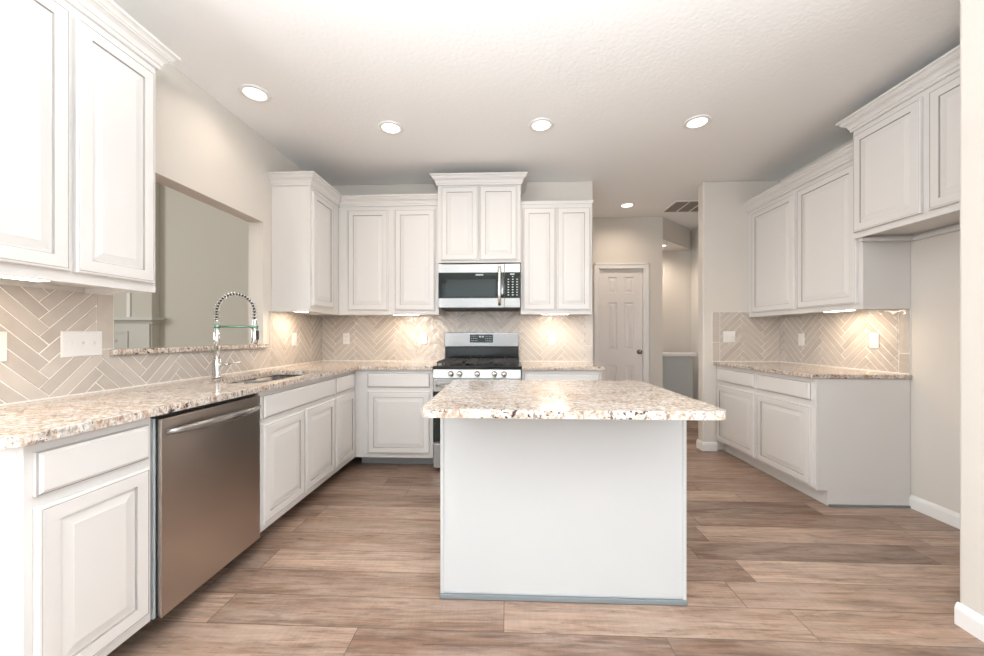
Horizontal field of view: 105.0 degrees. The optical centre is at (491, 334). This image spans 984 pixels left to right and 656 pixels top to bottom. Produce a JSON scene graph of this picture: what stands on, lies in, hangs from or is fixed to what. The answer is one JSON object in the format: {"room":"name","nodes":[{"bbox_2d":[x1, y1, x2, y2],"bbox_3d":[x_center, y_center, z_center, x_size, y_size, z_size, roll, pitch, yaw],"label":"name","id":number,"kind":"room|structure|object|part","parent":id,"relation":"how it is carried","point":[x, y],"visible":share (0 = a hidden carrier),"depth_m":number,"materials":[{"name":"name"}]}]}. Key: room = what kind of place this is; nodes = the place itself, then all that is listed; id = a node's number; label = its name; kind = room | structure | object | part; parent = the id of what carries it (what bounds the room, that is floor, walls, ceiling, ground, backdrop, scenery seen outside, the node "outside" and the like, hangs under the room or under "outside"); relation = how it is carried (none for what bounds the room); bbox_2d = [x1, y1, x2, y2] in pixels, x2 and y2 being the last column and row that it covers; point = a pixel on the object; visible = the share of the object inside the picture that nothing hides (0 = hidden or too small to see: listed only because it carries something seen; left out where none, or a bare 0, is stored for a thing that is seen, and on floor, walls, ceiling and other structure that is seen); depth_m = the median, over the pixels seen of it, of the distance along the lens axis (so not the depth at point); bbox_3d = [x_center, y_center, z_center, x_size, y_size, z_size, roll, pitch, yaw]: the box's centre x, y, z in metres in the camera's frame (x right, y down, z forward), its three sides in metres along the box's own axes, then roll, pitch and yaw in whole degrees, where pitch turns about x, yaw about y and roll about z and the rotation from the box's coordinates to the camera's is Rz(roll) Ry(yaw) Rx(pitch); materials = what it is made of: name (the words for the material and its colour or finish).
{"room":"kitchen","nodes":[
{"label":"kitchen","id":0,"kind":"room"},
{"bbox_2d":[0,2,321,356],"bbox_3d":[-1.953,-0.195,1.332,0.120,2.750,8.500,0,0,2],"label":"wall","id":1,"kind":"structure","parent":0,"point":[204,152],"depth_m":2.54,"materials":[{"name":"white paint"}]},
{"bbox_2d":[0,0,180,292],"bbox_3d":[-1.693,-0.755,1.432,0.390,1.123,0.751,0,0,2],"label":"upper cabinet","id":2,"kind":"object","parent":1,"relation":"attached to","point":[77,103],"visible":1,"depth_m":1.41,"materials":[{"name":"white paint"}]},
{"bbox_2d":[0,275,48,281],"bbox_3d":[-1.651,-0.205,1.220,0.060,0.020,0.340,0,0,2],"label":"light","id":3,"kind":"object","parent":2,"relation":"attached to","point":[1,276],"visible":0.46,"depth_m":1.32,"materials":[{"name":"white plastic"}]},
{"bbox_3d":[-1.560,-0.712,1.228,0.020,0.956,0.318,0,0,2],"label":"door","id":4,"kind":"part","parent":2,"relation":"part of","materials":[{"name":"white paint"}]},
{"bbox_3d":[-1.546,-0.712,1.562,0.020,0.956,0.315,0,0,2],"label":"door","id":5,"kind":"part","parent":2,"relation":"part of","materials":[{"name":"white paint"}]},
{"bbox_3d":[-1.693,-1.271,1.432,0.390,0.092,0.751,0,0,2],"label":"crown moulding","id":6,"kind":"part","parent":2,"relation":"part of","materials":[{"name":"white paint"}]},
{"bbox_2d":[0,284,321,405],"bbox_3d":[-1.838,0.038,2.498,0.012,0.464,2.919,0,0,2],"label":"backsplash","id":7,"kind":"structure","parent":1,"relation":"attached to","point":[33,319],"depth_m":1.74,"materials":[{"name":"tile"}]},
{"bbox_2d":[0,332,6,361],"bbox_3d":[-1.875,0.045,1.424,0.009,0.116,0.072,0,0,2],"label":"wall outlet","id":8,"kind":"object","parent":7,"relation":"attached to","point":[3,335],"visible":1,"depth_m":1.45,"materials":[{"name":"white plastic"}]},
{"bbox_2d":[60,331,101,357],"bbox_3d":[-1.859,0.040,1.719,0.017,0.116,0.167,0,0,2],"label":"light switch","id":9,"kind":"object","parent":7,"relation":"attached to","point":[72,343],"visible":1,"depth_m":1.71,"materials":[{"name":"white plastic"}]},
{"bbox_2d":[292,333,296,345],"bbox_3d":[-1.792,0.040,3.425,0.009,0.116,0.072,0,0,2],"label":"light switch","id":10,"kind":"object","parent":7,"relation":"attached to","point":[294,335],"visible":1,"depth_m":3.42,"materials":[{"name":"white plastic"}]},
{"bbox_2d":[267,171,341,314],"bbox_3d":[-1.614,-0.755,3.333,0.390,1.123,0.584,0,0,2],"label":"upper cabinet","id":11,"kind":"object","parent":1,"relation":"attached to","point":[305,207],"visible":0.98,"depth_m":3.11,"materials":[{"name":"white paint"}]},
{"bbox_3d":[-1.614,-1.271,3.330,0.390,0.092,0.579,0,0,2],"label":"crown moulding","id":12,"kind":"part","parent":11,"relation":"part of","materials":[{"name":"white paint"}]},
{"bbox_3d":[-1.474,-0.717,3.303,0.020,0.946,0.363,0,0,2],"label":"door","id":13,"kind":"part","parent":11,"relation":"part of","materials":[{"name":"white paint"}]},
{"bbox_2d":[160,184,248,346],"bbox_3d":[-5.018,-1.020,1.450,6.253,4.400,8.720,0,0,2],"label":"wall","id":14,"kind":"structure","parent":0,"point":[204,248],"depth_m":5.69,"materials":[{"name":"grey paint"}]},
{"bbox_2d":[110,344,268,355],"bbox_3d":[-1.901,0.086,2.446,0.164,0.030,1.201,0,0,2],"label":"ledge","id":15,"kind":"object","parent":14,"relation":"attached to","point":[146,350],"visible":0.87,"depth_m":2.20,"materials":[{"name":"stone"}]},
{"bbox_2d":[322,181,592,362],"bbox_3d":[-0.376,-0.195,3.959,2.814,2.750,0.120,0,0,2],"label":"wall","id":16,"kind":"structure","parent":0,"point":[575,190],"depth_m":3.87,"materials":[{"name":"white paint"}]},
{"bbox_2d":[339,194,443,315],"bbox_3d":[-0.982,-0.755,3.728,0.966,1.123,0.387,0,0,2],"label":"upper cabinet","id":17,"kind":"object","parent":16,"relation":"attached to","point":[388,256],"visible":0.89,"depth_m":3.58,"materials":[{"name":"white paint"}]},
{"bbox_3d":[-1.182,-0.712,3.597,0.387,0.956,0.020,0,0,2],"label":"door","id":18,"kind":"part","parent":17,"relation":"part of","materials":[{"name":"white paint"}]},
{"bbox_3d":[-0.990,-1.271,3.567,0.963,0.092,0.064,0,0,2],"label":"crown moulding","id":19,"kind":"part","parent":17,"relation":"part of","materials":[{"name":"white paint"}]},
{"bbox_3d":[-0.732,-0.712,3.578,0.382,0.956,0.020,0,0,2],"label":"door","id":20,"kind":"part","parent":17,"relation":"part of","materials":[{"name":"white paint"}]},
{"bbox_2d":[322,310,592,361],"bbox_3d":[-0.374,0.005,3.892,2.803,0.530,0.012,0,0,2],"label":"backsplash","id":21,"kind":"structure","parent":16,"relation":"attached to","point":[372,338],"depth_m":3.90,"materials":[{"name":"tile"}]},
{"bbox_2d":[343,333,349,343],"bbox_3d":[-1.517,0.037,3.932,0.072,0.116,0.009,0,0,2],"label":"wall outlet","id":22,"kind":"object","parent":21,"relation":"attached to","point":[346,336],"visible":1,"depth_m":3.93,"materials":[{"name":"white plastic"}]},
{"bbox_2d":[420,333,426,343],"bbox_3d":[-0.706,0.037,3.898,0.072,0.116,0.009,0,0,2],"label":"wall outlet","id":23,"kind":"object","parent":21,"relation":"attached to","point":[423,336],"visible":1,"depth_m":3.90,"materials":[{"name":"white plastic"}]},
{"bbox_2d":[549,333,555,343],"bbox_3d":[0.612,0.037,3.843,0.072,0.116,0.009,0,0,2],"label":"wall outlet","id":24,"kind":"object","parent":21,"relation":"attached to","point":[552,336],"visible":1,"depth_m":3.84,"materials":[{"name":"white plastic"}]},
{"bbox_2d":[430,172,527,263],"bbox_3d":[-0.114,-1.077,3.665,0.900,0.810,0.443,0,0,2],"label":"upper cabinet","id":25,"kind":"object","parent":16,"relation":"attached to","point":[480,224],"visible":0.82,"depth_m":3.49,"materials":[{"name":"white paint"}]},
{"bbox_3d":[-0.301,-1.036,3.505,0.344,0.684,0.020,0,0,2],"label":"door","id":26,"kind":"part","parent":25,"relation":"part of","materials":[{"name":"white paint"}]},
{"bbox_2d":[438,264,519,311],"bbox_3d":[-0.112,-0.449,3.644,0.758,0.414,0.457,0,0,2],"label":"microwave","id":27,"kind":"object","parent":25,"relation":"attached to","point":[461,287],"visible":1,"depth_m":3.48,"materials":[{"name":"silver metal"}]},
{"bbox_3d":[-0.192,-0.459,3.484,0.608,0.237,0.003,0,0,2],"label":"door glass","id":28,"kind":"part","parent":27,"relation":"part of","materials":[{"name":"black glass"}]},
{"bbox_3d":[0.068,-0.452,3.441,0.030,0.360,0.065,0,0,2],"label":"handle","id":29,"kind":"part","parent":27,"relation":"part of","materials":[{"name":"silver metal"}]},
{"bbox_3d":[0.188,-0.454,3.485,0.146,0.404,0.029,0,0,2],"label":"control panel","id":30,"kind":"part","parent":27,"relation":"part of","materials":[{"name":"silver metal"}]},
{"bbox_3d":[0.187,-0.459,3.469,0.144,0.237,0.003,0,0,2],"label":"keypad glass","id":31,"kind":"part","parent":27,"relation":"part of","materials":[{"name":"black glass"}]},
{"bbox_3d":[-0.114,-1.436,3.665,0.900,0.092,0.443,0,0,2],"label":"crown moulding","id":32,"kind":"part","parent":25,"relation":"part of","materials":[{"name":"white paint"}]},
{"bbox_3d":[0.059,-1.036,3.490,0.344,0.684,0.020,0,0,2],"label":"door","id":33,"kind":"part","parent":25,"relation":"part of","materials":[{"name":"white paint"}]},
{"bbox_2d":[520,200,593,315],"bbox_3d":[0.615,-0.724,3.685,0.676,1.059,0.344,0,0,2],"label":"upper cabinet","id":34,"kind":"object","parent":16,"relation":"attached to","point":[556,236],"visible":0.9,"depth_m":3.52,"materials":[{"name":"white paint"}]},
{"bbox_3d":[0.442,-0.712,3.529,0.300,0.956,0.020,0,0,2],"label":"door","id":35,"kind":"part","parent":34,"relation":"part of","materials":[{"name":"white paint"}]},
{"bbox_3d":[0.615,-1.239,3.688,0.676,0.028,0.338,0,0,2],"label":"crown moulding","id":36,"kind":"part","parent":34,"relation":"part of","materials":[{"name":"white paint"}]},
{"bbox_3d":[0.761,-0.712,3.516,0.306,0.956,0.020,0,0,2],"label":"door","id":37,"kind":"part","parent":34,"relation":"part of","materials":[{"name":"white paint"}]},
{"bbox_2d":[112,0,959,230],"bbox_3d":[0.730,-1.620,1.511,5.467,0.100,9.320,0,0,2],"label":"ceiling","id":38,"kind":"structure","parent":0,"point":[618,82],"depth_m":2.31,"materials":[{"name":"white paint"}]},
{"bbox_2d":[238,84,271,102],"bbox_3d":[-1.538,-1.565,2.449,0.188,0.010,0.188,0,0,2],"label":"recessed light","id":39,"kind":"object","parent":38,"relation":"in","point":[252,92],"visible":1,"depth_m":2.44,"materials":[{"name":"white paint"}]},
{"bbox_2d":[378,121,403,134],"bbox_3d":[-0.765,-1.565,2.854,0.188,0.010,0.188,0,0,2],"label":"recessed light","id":40,"kind":"object","parent":38,"relation":"in","point":[389,127],"visible":1,"depth_m":2.85,"materials":[{"name":"white paint"}]},
{"bbox_2d":[528,118,553,131],"bbox_3d":[0.366,-1.565,2.817,0.188,0.010,0.188,0,0,2],"label":"recessed light","id":41,"kind":"object","parent":38,"relation":"in","point":[538,124],"visible":1,"depth_m":2.81,"materials":[{"name":"white paint"}]},
{"bbox_2d":[619,202,634,207],"bbox_3d":[1.631,-1.565,4.556,0.188,0.010,0.188,0,0,2],"label":"recessed light","id":42,"kind":"object","parent":38,"relation":"in","point":[628,204],"visible":1,"depth_m":4.55,"materials":[{"name":"white paint"}]},
{"bbox_2d":[661,200,697,212],"bbox_3d":[2.483,-1.564,4.591,0.670,0.012,0.400,0,0,2],"label":"ceiling vent","id":43,"kind":"object","parent":38,"relation":"in","point":[677,205],"visible":0.53,"depth_m":4.59,"materials":[{"name":"white metal"}]},
{"bbox_2d":[683,115,711,128],"bbox_3d":[1.511,-1.565,2.780,0.188,0.010,0.188,0,0,2],"label":"recessed light","id":44,"kind":"object","parent":38,"relation":"in","point":[698,121],"visible":1,"depth_m":2.77,"materials":[{"name":"white paint"}]},
{"bbox_2d":[107,420,983,655],"bbox_3d":[-2.384,1.220,1.641,11.700,0.080,9.320,0,0,2],"label":"floor","id":45,"kind":"structure","parent":0,"point":[352,568],"depth_m":1.71,"materials":[{"name":"brown wood"}]},
{"bbox_2d":[0,418,149,655],"bbox_3d":[-1.583,0.741,1.246,0.622,0.874,0.374,0,0,2],"label":"base cabinet","id":46,"kind":"object","parent":45,"relation":"on","point":[75,509],"visible":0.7,"depth_m":1.16,"materials":[{"name":"white paint"}]},
{"bbox_3d":[-1.282,0.395,1.234,0.020,0.126,0.336,0,0,2],"label":"drawer","id":47,"kind":"part","parent":46,"relation":"part of","materials":[{"name":"white paint"}]},
{"bbox_3d":[-1.282,0.762,1.234,0.020,0.545,0.336,0,0,2],"label":"door","id":48,"kind":"part","parent":46,"relation":"part of","materials":[{"name":"white paint"}]},
{"bbox_2d":[113,182,164,347],"bbox_3d":[-6.150,-1.020,5.655,2.400,4.399,0.209,0,0,2],"label":"fireplace mantel","id":49,"kind":"object","parent":45,"relation":"on","point":[137,319],"visible":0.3,"depth_m":5.59,"materials":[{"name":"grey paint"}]},
{"bbox_3d":[-5.378,-1.738,5.588,0.050,2.944,0.019,0,0,2],"label":"wall moulding","id":50,"kind":"part","parent":49,"relation":"part of","materials":[{"name":"white paint"}]},
{"bbox_2d":[114,317,164,323],"bbox_3d":[-6.150,-0.215,5.655,2.400,0.100,0.209,0,0,2],"label":"mantel shelf","id":51,"kind":"object","parent":49,"relation":"attached to","point":[117,320],"depth_m":5.55,"materials":[{"name":"grey paint"}]},
{"bbox_2d":[150,393,260,620],"bbox_3d":[-1.506,0.744,1.738,0.671,0.868,0.603,0,0,2],"label":"dishwasher","id":52,"kind":"object","parent":45,"relation":"on","point":[205,459],"visible":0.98,"depth_m":1.61,"materials":[{"name":"grey metal"}]},
{"bbox_3d":[-1.213,0.374,1.721,0.084,0.037,0.550,0,0,2],"label":"handle","id":53,"kind":"part","parent":52,"relation":"part of","materials":[{"name":"silver metal"}]},
{"bbox_2d":[231,375,334,532],"bbox_3d":[-1.531,0.741,2.489,0.622,0.874,0.880,0,0,2],"label":"base cabinet","id":54,"kind":"object","parent":45,"relation":"on","point":[297,421],"visible":0.41,"depth_m":2.35,"materials":[{"name":"white paint"}]},
{"bbox_2d":[0,361,438,449],"bbox_3d":[-1.196,0.286,2.459,1.298,0.031,2.944,0,0,2],"label":"countertop","id":55,"kind":"structure","parent":54,"relation":"on","point":[34,422],"depth_m":1.57,"materials":[{"name":"stone"}]},
{"bbox_2d":[211,291,258,377],"bbox_3d":[-1.641,-0.005,2.413,0.259,0.548,0.060,0,0,-20],"label":"faucet","id":56,"kind":"object","parent":55,"relation":"on","point":[216,362],"visible":1,"depth_m":2.38,"materials":[{"name":"silver metal"}]},
{"bbox_3d":[-1.735,0.029,2.379,0.033,0.245,0.033,0,0,2],"label":"stem","id":57,"kind":"part","parent":56,"relation":"part of","materials":[{"name":"silver metal"}]},
{"bbox_3d":[-1.639,-0.053,2.418,0.244,0.020,0.041,0,0,-23],"label":"holder arm","id":58,"kind":"part","parent":56,"relation":"part of","materials":[{"name":"silver metal"}]},
{"bbox_2d":[233,375,299,382],"bbox_3d":[-1.470,0.398,2.498,0.374,0.189,0.770,0,0,2],"label":"sink","id":59,"kind":"object","parent":55,"relation":"in","point":[274,377],"visible":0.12,"depth_m":2.76,"materials":[{"name":"silver metal"}]},
{"bbox_3d":[-1.478,0.398,2.299,0.374,0.189,0.370,0,0,2],"label":"bowl","id":60,"kind":"part","parent":59,"relation":"part of","materials":[{"name":"silver metal"}]},
{"bbox_3d":[-1.462,0.398,2.698,0.374,0.189,0.370,0,0,2],"label":"bowl","id":61,"kind":"part","parent":59,"relation":"part of","materials":[{"name":"silver metal"}]},
{"bbox_3d":[-1.239,0.762,2.261,0.020,0.545,0.414,0,0,2],"label":"door","id":62,"kind":"part","parent":54,"relation":"part of","materials":[{"name":"white paint"}]},
{"bbox_3d":[-1.230,0.395,2.478,0.020,0.126,0.848,0,0,2],"label":"drawer","id":63,"kind":"part","parent":54,"relation":"part of","materials":[{"name":"white paint"}]},
{"bbox_3d":[-1.221,0.762,2.694,0.020,0.545,0.416,0,0,2],"label":"door","id":64,"kind":"part","parent":54,"relation":"part of","materials":[{"name":"white paint"}]},
{"bbox_2d":[334,370,354,472],"bbox_3d":[-1.504,0.741,3.132,0.622,0.874,0.403,0,0,2],"label":"base cabinet","id":65,"kind":"object","parent":45,"relation":"on","point":[344,396],"visible":0.26,"depth_m":3.07,"materials":[{"name":"white paint"}]},
{"bbox_3d":[-1.204,0.395,3.107,0.020,0.126,0.353,0,0,2],"label":"drawer","id":66,"kind":"part","parent":65,"relation":"part of","materials":[{"name":"white paint"}]},
{"bbox_2d":[355,370,433,463],"bbox_3d":[-0.848,0.741,3.602,0.690,0.874,0.627,0,0,2],"label":"base cabinet","id":67,"kind":"object","parent":45,"relation":"on","point":[391,427],"visible":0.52,"depth_m":3.29,"materials":[{"name":"white paint"}]},
{"bbox_3d":[-0.817,0.762,3.296,0.547,0.545,0.020,0,0,2],"label":"door","id":68,"kind":"part","parent":67,"relation":"part of","materials":[{"name":"white paint"}]},
{"bbox_3d":[-0.817,0.395,3.296,0.547,0.126,0.020,0,0,2],"label":"drawer","id":69,"kind":"part","parent":67,"relation":"part of","materials":[{"name":"white paint"}]},
{"bbox_2d":[433,333,520,469],"bbox_3d":[-0.117,0.578,3.522,0.756,1.205,0.703,0,0,2],"label":"gas range","id":70,"kind":"object","parent":45,"relation":"on","point":[468,356],"visible":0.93,"depth_m":3.39,"materials":[{"name":"silver metal"}]},
{"bbox_3d":[-0.128,1.040,3.248,0.756,0.210,0.030,0,0,2],"label":"warming drawer","id":71,"kind":"part","parent":70,"relation":"part of","materials":[{"name":"silver metal"}]},
{"bbox_3d":[-0.129,0.702,3.227,0.752,0.433,0.003,0,0,2],"label":"oven glass","id":72,"kind":"part","parent":70,"relation":"part of","materials":[{"name":"black glass"}]},
{"bbox_3d":[-0.130,0.428,3.200,0.690,0.023,0.058,0,0,2],"label":"oven handle","id":73,"kind":"part","parent":70,"relation":"part of","materials":[{"name":"silver metal"}]},
{"bbox_3d":[-0.128,0.652,3.246,0.756,0.545,0.034,0,0,2],"label":"oven door","id":74,"kind":"part","parent":70,"relation":"part of","materials":[{"name":"silver metal"}]},
{"bbox_2d":[433,361,520,368],"bbox_3d":[-0.116,0.279,3.531,0.756,0.028,0.604,0,0,2],"label":"cooktop","id":75,"kind":"object","parent":70,"relation":"in","point":[441,365],"depth_m":3.26,"materials":[{"name":"black metal"}]},
{"bbox_3d":[-0.128,0.333,3.242,0.756,0.078,0.041,0,0,2],"label":"control panel","id":76,"kind":"part","parent":70,"relation":"part of","materials":[{"name":"silver metal"}]},
{"bbox_2d":[521,369,600,379],"bbox_3d":[0.610,0.741,3.541,0.676,0.874,0.627,0,0,2],"label":"base cabinet","id":77,"kind":"object","parent":45,"relation":"on","point":[525,374],"visible":0.09,"depth_m":3.24,"materials":[{"name":"white paint"}]},
{"bbox_3d":[0.597,0.395,3.238,0.636,0.126,0.020,0,0,2],"label":"drawer","id":78,"kind":"part","parent":77,"relation":"part of","materials":[{"name":"white paint"}]},
{"bbox_2d":[520,361,604,370],"bbox_3d":[0.619,0.286,3.533,0.700,0.031,0.646,0,0,2],"label":"countertop","id":79,"kind":"structure","parent":77,"relation":"on","point":[525,365],"depth_m":3.25,"materials":[{"name":"stone"}]},
{"bbox_2d":[440,418,686,605],"bbox_3d":[0.321,0.742,1.952,1.086,0.877,0.573,0,0,2],"label":"kitchen island","id":80,"kind":"object","parent":45,"relation":"on","point":[543,510],"visible":0.73,"depth_m":1.68,"materials":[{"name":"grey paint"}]},
{"bbox_3d":[-0.224,0.740,1.709,0.016,0.873,0.024,0,0,2],"label":"corner trim","id":81,"kind":"part","parent":80,"relation":"part of","materials":[{"name":"grey paint"}]},
{"bbox_3d":[0.310,1.169,1.670,1.086,0.022,0.008,0,0,2],"label":"shoe moulding","id":82,"kind":"part","parent":80,"relation":"part of","materials":[{"name":"grey wood"}]},
{"bbox_2d":[422,380,725,419],"bbox_3d":[0.308,0.286,1.809,1.114,0.031,0.910,0,0,2],"label":"island countertop","id":83,"kind":"structure","parent":80,"relation":"on","point":[505,399],"depth_m":1.51,"materials":[{"name":"stone"}]},
{"bbox_3d":[0.845,0.740,1.664,0.016,0.873,0.024,0,0,2],"label":"corner trim","id":84,"kind":"part","parent":80,"relation":"part of","materials":[{"name":"grey paint"}]},
{"bbox_2d":[698,181,779,449],"bbox_3d":[2.539,-0.195,3.893,0.764,2.750,0.110,0,0,2],"label":"wall pier","id":85,"kind":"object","parent":45,"relation":"on","point":[722,216],"visible":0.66,"depth_m":3.85,"materials":[{"name":"white paint"}]},
{"bbox_2d":[696,439,716,450],"bbox_3d":[2.217,1.135,3.899,0.149,0.090,0.124,0,0,2],"label":"baseboard","id":86,"kind":"object","parent":85,"relation":"attached to","point":[704,446],"visible":1,"depth_m":3.84,"materials":[{"name":"white paint"}]},
{"bbox_2d":[712,312,779,361],"bbox_3d":[2.575,0.018,3.830,0.666,0.504,0.012,0,0,2],"label":"backsplash","id":87,"kind":"structure","parent":85,"relation":"attached to","point":[757,339],"depth_m":3.83,"materials":[{"name":"tile"}]},
{"bbox_2d":[723,331,734,342],"bbox_3d":[2.407,0.020,3.825,0.121,0.116,0.017,0,0,2],"label":"light switch","id":88,"kind":"object","parent":87,"relation":"attached to","point":[728,336],"visible":1,"depth_m":3.83,"materials":[{"name":"white plastic"}]},
{"bbox_2d":[716,365,909,505],"bbox_3d":[2.568,0.741,3.215,0.644,0.874,1.237,0,0,2],"label":"base cabinet","id":89,"kind":"object","parent":45,"relation":"on","point":[833,441],"visible":0.88,"depth_m":2.61,"materials":[{"name":"white paint"}]},
{"bbox_3d":[2.268,0.777,3.534,0.020,0.555,0.580,0,0,2],"label":"door","id":90,"kind":"part","parent":89,"relation":"part of","materials":[{"name":"white paint"}]},
{"bbox_3d":[2.268,0.395,3.534,0.020,0.126,0.580,0,0,2],"label":"drawer","id":91,"kind":"part","parent":89,"relation":"part of","materials":[{"name":"white paint"}]},
{"bbox_3d":[2.243,0.395,2.924,0.020,0.126,0.565,0,0,2],"label":"drawer","id":92,"kind":"part","parent":89,"relation":"part of","materials":[{"name":"white paint"}]},
{"bbox_3d":[2.243,0.777,2.924,0.020,0.555,0.565,0,0,2],"label":"door","id":93,"kind":"part","parent":89,"relation":"part of","materials":[{"name":"white paint"}]},
{"bbox_2d":[713,362,911,378],"bbox_3d":[2.560,0.286,3.210,0.663,0.031,1.251,0,0,2],"label":"countertop","id":94,"kind":"structure","parent":89,"relation":"on","point":[784,368],"depth_m":2.88,"materials":[{"name":"stone"}]},
{"bbox_2d":[828,504,910,507],"bbox_3d":[2.591,1.173,2.588,0.546,0.014,0.011,0,0,2],"label":"trim","id":95,"kind":"structure","parent":89,"relation":"attached to","point":[829,505],"depth_m":2.58,"materials":[{"name":"grey wood"}]},
{"bbox_2d":[593,217,662,387],"bbox_3d":[1.541,-0.195,5.100,1.455,2.750,0.120,0,0,2],"label":"wall","id":96,"kind":"structure","parent":0,"point":[615,239],"depth_m":5.02,"materials":[{"name":"white paint"}]},
{"bbox_2d":[600,269,641,380],"bbox_3d":[1.723,0.143,5.036,0.572,2.049,0.104,0,0,2],"label":"door","id":97,"kind":"structure","parent":96,"relation":"in","point":[620,289],"depth_m":5.05,"materials":[{"name":"white paint"}]},
{"bbox_2d":[594,263,648,382],"bbox_3d":[1.725,0.113,5.081,0.720,2.135,0.144,0,0,2],"label":"trim","id":98,"kind":"structure","parent":96,"relation":"attached to","point":[597,266],"depth_m":5.01,"materials":[{"name":"white paint"}]},
{"bbox_2d":[663,217,689,250],"bbox_3d":[2.592,-1.420,5.349,0.625,0.300,0.695,0,0,2],"label":"wall","id":99,"kind":"structure","parent":96,"relation":"attached to","point":[677,236],"depth_m":5.33,"materials":[{"name":"white paint"}]},
{"bbox_2d":[663,231,690,352],"bbox_3d":[2.570,-0.195,5.748,0.857,2.750,0.100,0,0,2],"label":"wall","id":100,"kind":"structure","parent":0,"point":[676,264],"depth_m":5.69,"materials":[{"name":"white paint"}]},
{"bbox_2d":[663,356,692,397],"bbox_3d":[2.577,0.743,5.448,0.584,0.875,0.100,0,0,2],"label":"wall","id":101,"kind":"structure","parent":0,"point":[677,370],"depth_m":5.39,"materials":[{"name":"grey paint"}]},
{"bbox_2d":[663,352,696,355],"bbox_3d":[2.596,0.280,5.437,0.624,0.049,0.160,0,0,2],"label":"trim","id":102,"kind":"structure","parent":101,"relation":"on","point":[664,353],"depth_m":5.36,"materials":[{"name":"white paint"}]},
{"bbox_2d":[691,139,959,512],"bbox_3d":[2.968,-0.195,3.581,0.120,2.750,4.398,0,0,2],"label":"wall","id":103,"kind":"structure","parent":0,"point":[935,261],"depth_m":2.45,"materials":[{"name":"white paint"}]},
{"bbox_2d":[742,142,910,316],"bbox_3d":[2.702,-0.756,3.210,0.377,1.152,1.239,0,0,2],"label":"upper cabinet","id":104,"kind":"object","parent":103,"relation":"attached to","point":[804,256],"visible":0.8,"depth_m":2.96,"materials":[{"name":"white paint"}]},
{"bbox_3d":[2.579,-0.713,3.479,0.020,0.985,0.560,0,0,2],"label":"door","id":105,"kind":"part","parent":104,"relation":"part of","materials":[{"name":"white paint"}]},
{"bbox_3d":[2.546,-1.286,3.217,0.064,0.092,1.238,0,0,2],"label":"crown moulding","id":106,"kind":"part","parent":104,"relation":"part of","materials":[{"name":"white paint"}]},
{"bbox_3d":[2.554,-0.713,2.899,0.020,0.985,0.540,0,0,2],"label":"door","id":107,"kind":"part","parent":104,"relation":"part of","materials":[{"name":"white paint"}]},
{"bbox_2d":[780,309,910,374],"bbox_3d":[2.886,0.045,3.203,0.012,0.450,1.238,0,0,2],"label":"backsplash","id":108,"kind":"structure","parent":103,"relation":"attached to","point":[840,340],"depth_m":3.03,"materials":[{"name":"tile"}]},
{"bbox_2d":[798,333,804,345],"bbox_3d":[2.892,0.043,3.532,0.009,0.116,0.072,0,0,2],"label":"light switch","id":109,"kind":"object","parent":108,"relation":"attached to","point":[801,336],"visible":1,"depth_m":3.52,"materials":[{"name":"white plastic"}]},
{"bbox_2d":[869,333,878,348],"bbox_3d":[2.862,0.043,2.830,0.009,0.116,0.072,0,0,2],"label":"wall outlet","id":110,"kind":"object","parent":108,"relation":"attached to","point":[873,337],"visible":1,"depth_m":2.82,"materials":[{"name":"white plastic"}]},
{"bbox_2d":[836,45,959,241],"bbox_3d":[2.623,-1.062,2.087,0.445,0.851,1.136,0,0,2],"label":"upper cabinet","id":111,"kind":"object","parent":103,"relation":"attached to","point":[906,159],"visible":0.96,"depth_m":2.24,"materials":[{"name":"white paint"}]},
{"bbox_3d":[2.465,-1.029,2.370,0.020,0.662,0.424,0,0,2],"label":"door","id":112,"kind":"part","parent":111,"relation":"part of","materials":[{"name":"white paint"}]},
{"bbox_3d":[2.623,-1.441,2.087,0.445,0.092,1.136,0,0,2],"label":"crown moulding","id":113,"kind":"part","parent":111,"relation":"part of","materials":[{"name":"white paint"}]},
{"bbox_3d":[2.662,-0.646,2.065,0.358,0.021,1.012,0,0,2],"label":"light rail","id":114,"kind":"part","parent":111,"relation":"part of","materials":[{"name":"white paint"}]},
{"bbox_3d":[2.445,-1.029,1.878,0.020,0.662,0.480,0,0,2],"label":"door","id":115,"kind":"part","parent":111,"relation":"part of","materials":[{"name":"white paint"}]},
{"bbox_2d":[909,495,959,528],"bbox_3d":[2.837,1.135,2.044,0.014,0.090,1.076,0,0,2],"label":"baseboard","id":116,"kind":"structure","parent":103,"relation":"attached to","point":[950,517],"depth_m":2.42,"materials":[{"name":"white paint"}]},
{"bbox_2d":[960,0,983,616],"bbox_3d":[2.328,-0.195,-0.786,1.037,2.750,4.622,0,0,2],"label":"wall","id":117,"kind":"structure","parent":0,"point":[971,11],"depth_m":1.50,"materials":[{"name":"white paint"}]},
{"bbox_2d":[954,602,983,641],"bbox_3d":[1.805,1.135,-0.705,0.014,0.090,4.502,0,0,2],"label":"baseboard","id":118,"kind":"structure","parent":117,"relation":"attached to","point":[969,620],"depth_m":1.50,"materials":[{"name":"white paint"}]}
]}

